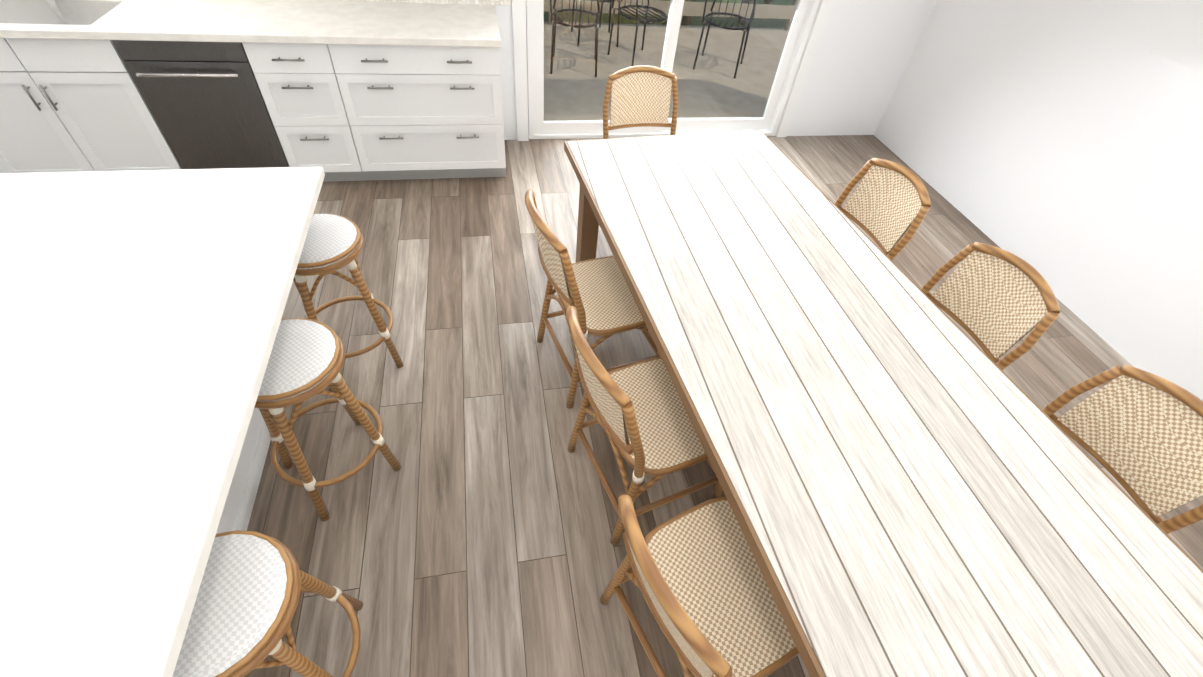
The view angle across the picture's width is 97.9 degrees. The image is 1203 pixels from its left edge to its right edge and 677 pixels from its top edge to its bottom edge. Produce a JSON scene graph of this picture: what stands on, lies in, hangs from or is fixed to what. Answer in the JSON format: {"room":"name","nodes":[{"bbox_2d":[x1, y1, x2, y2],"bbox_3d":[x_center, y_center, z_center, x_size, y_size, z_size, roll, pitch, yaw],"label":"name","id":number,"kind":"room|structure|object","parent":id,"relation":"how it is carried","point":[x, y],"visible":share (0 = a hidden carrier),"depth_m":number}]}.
{"room":"dining room","nodes":[
{"label":"dining room","id":0,"kind":"room"},
{"bbox_2d":[495,0,937,139],"bbox_3d":[-0.910,-2.488,3.045,7.240,2.740,0.120,-5,48,-11],"label":"wall","id":1,"kind":"structure","parent":0,"point":[864,51],"depth_m":4.10},
{"bbox_2d":[512,0,833,140],"bbox_3d":[0.535,-2.385,3.554,2.280,2.090,0.136,-5,48,-11],"label":"sliding glass door","id":2,"kind":"structure","parent":1,"relation":"in","point":[528,21],"depth_m":3.95},
{"bbox_2d":[244,135,1202,676],"bbox_3d":[-0.389,0.911,1.853,7.240,0.060,6.840,-5,48,-11],"label":"floor","id":3,"kind":"structure","parent":0,"point":[472,535],"depth_m":2.22},
{"bbox_2d":[0,40,183,172],"bbox_3d":[-3.019,-1.403,3.082,0.901,0.875,0.610,-5,48,-11],"label":"base cabinet","id":4,"kind":"object","parent":3,"relation":"on","point":[66,105],"depth_m":2.86},
{"bbox_2d":[112,40,291,168],"bbox_3d":[-2.314,-1.464,3.216,0.658,0.875,0.610,-5,48,-11],"label":"dishwasher","id":5,"kind":"object","parent":3,"relation":"on","point":[207,101],"depth_m":2.94},
{"bbox_2d":[220,408,270,532],"bbox_3d":[-1.447,0.417,1.557,0.918,0.875,1.786,-5,48,-11],"label":"kitchen island","id":6,"kind":"object","parent":3,"relation":"on","point":[240,506],"depth_m":1.97},
{"bbox_2d":[0,166,324,676],"bbox_3d":[-1.353,0.101,1.235,1.020,0.039,1.870,-5,48,-11],"label":"island countertop","id":7,"kind":"structure","parent":6,"relation":"on","point":[141,311],"depth_m":1.23},
{"bbox_2d":[173,530,362,676],"bbox_3d":[-0.880,0.804,1.380,0.389,0.700,0.389,-5,48,-11],"label":"stool","id":8,"kind":"object","parent":3,"relation":"on","point":[254,585],"visible":0.77,"depth_m":1.15},
{"bbox_2d":[244,44,367,181],"bbox_3d":[-1.786,-1.510,3.316,0.421,0.875,0.610,-5,48,-11],"label":"base cabinet","id":9,"kind":"object","parent":3,"relation":"on","point":[300,85],"depth_m":3.06},
{"bbox_2d":[254,318,400,520],"bbox_3d":[-1.011,0.279,1.856,0.448,0.700,0.449,-5,48,-11],"label":"stool","id":10,"kind":"object","parent":3,"relation":"on","point":[306,359],"visible":0.79,"depth_m":1.66},
{"bbox_2d":[293,214,403,390],"bbox_3d":[-1.129,-0.158,2.250,0.416,0.700,0.415,-5,48,-11],"label":"stool","id":11,"kind":"object","parent":3,"relation":"on","point":[332,243],"visible":0.69,"depth_m":2.03},
{"bbox_2d":[328,44,505,179],"bbox_3d":[-1.130,-1.567,3.441,0.920,0.875,0.610,-5,48,-11],"label":"base cabinet","id":12,"kind":"object","parent":3,"relation":"on","point":[350,90],"depth_m":3.19},
{"bbox_2d":[0,0,499,47],"bbox_3d":[-2.465,-1.747,2.836,3.746,0.039,0.641,-5,48,-11],"label":"countertop","id":13,"kind":"structure","parent":12,"relation":"on","point":[378,23],"depth_m":2.86},
{"bbox_2d":[525,190,660,407],"bbox_3d":[-0.019,-0.198,2.256,0.581,0.923,0.470,-14,50,-19],"label":"dining chair","id":14,"kind":"object","parent":3,"relation":"on","point":[596,293],"visible":0.69,"depth_m":2.20},
{"bbox_2d":[603,65,677,138],"bbox_3d":[0.256,-0.972,3.008,0.470,0.923,0.581,-9,49,-14],"label":"dining chair","id":15,"kind":"object","parent":3,"relation":"on","point":[640,95],"visible":0.42,"depth_m":2.93},
{"bbox_2d":[566,306,722,544],"bbox_3d":[0.166,0.262,1.848,0.581,0.923,0.470,-16,51,-20],"label":"dining chair","id":16,"kind":"object","parent":3,"relation":"on","point":[640,416],"visible":0.85,"depth_m":1.78},
{"bbox_2d":[600,493,798,676],"bbox_3d":[0.312,0.698,1.457,0.581,0.923,0.470,-18,52,-22],"label":"dining chair","id":17,"kind":"object","parent":3,"relation":"on","point":[695,575],"visible":0.85,"depth_m":1.43},
{"bbox_2d":[835,158,930,259],"bbox_3d":[1.036,-0.365,2.528,0.581,0.923,0.470,-9,49,-14],"label":"dining chair","id":18,"kind":"object","parent":3,"relation":"on","point":[887,207],"visible":0.35,"depth_m":2.36},
{"bbox_2d":[564,130,1202,676],"bbox_3d":[0.699,0.264,2.013,1.070,0.760,2.900,-9,49,-14],"label":"dining table","id":19,"kind":"object","parent":3,"relation":"on","point":[914,480],"visible":0.96,"depth_m":1.46},
{"bbox_2d":[921,242,1059,369],"bbox_3d":[1.210,0.094,2.118,0.581,0.923,0.470,-9,49,-14],"label":"dining chair","id":20,"kind":"object","parent":3,"relation":"on","point":[996,303],"visible":0.31,"depth_m":1.94},
{"bbox_2d":[1042,364,1202,533],"bbox_3d":[1.379,0.540,1.722,0.581,0.923,0.470,-9,49,-14],"label":"dining chair","id":21,"kind":"object","parent":3,"relation":"on","point":[1136,433],"visible":0.38,"depth_m":1.56},
{"bbox_2d":[874,0,1202,400],"bbox_3d":[3.208,-0.342,1.495,0.120,2.740,6.600,-5,48,-11],"label":"wall","id":22,"kind":"structure","parent":0,"point":[1057,145],"depth_m":3.04},
{"label":"outside","id":23,"kind":"structure","parent":0,"visible":0},
{"bbox_2d":[544,0,791,27],"bbox_3d":[-3.856,-15.266,20.772,70.000,0.200,36.800,-5,48,-11],"label":"ground","id":24,"kind":"structure","parent":23,"point":[780,24],"depth_m":16.82},
{"bbox_2d":[557,0,771,25],"bbox_3d":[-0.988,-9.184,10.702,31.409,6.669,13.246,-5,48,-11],"label":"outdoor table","id":25,"kind":"object","parent":24,"relation":"on","point":[664,22],"depth_m":10.43},
{"bbox_2d":[544,0,798,120],"bbox_3d":[-1.020,-2.906,4.775,10.590,1.170,2.790,-5,48,-11],"label":"patio floor","id":26,"kind":"structure","parent":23,"point":[688,34],"depth_m":5.55},
{"bbox_2d":[550,0,604,76],"bbox_3d":[-0.239,-3.035,4.921,0.478,0.897,0.526,2,47,-5],"label":"patio chair","id":27,"kind":"object","parent":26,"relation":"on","point":[576,10],"depth_m":5.00},
{"bbox_2d":[606,0,667,65],"bbox_3d":[0.403,-3.238,5.178,0.484,0.902,0.530,-22,53,-24],"label":"patio chair","id":28,"kind":"object","parent":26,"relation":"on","point":[636,19],"depth_m":5.24},
{"bbox_2d":[693,0,757,77],"bbox_3d":[1.275,-3.201,5.243,0.478,0.895,0.526,17,48,10],"label":"patio chair","id":29,"kind":"object","parent":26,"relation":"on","point":[749,20],"depth_m":5.29}
]}

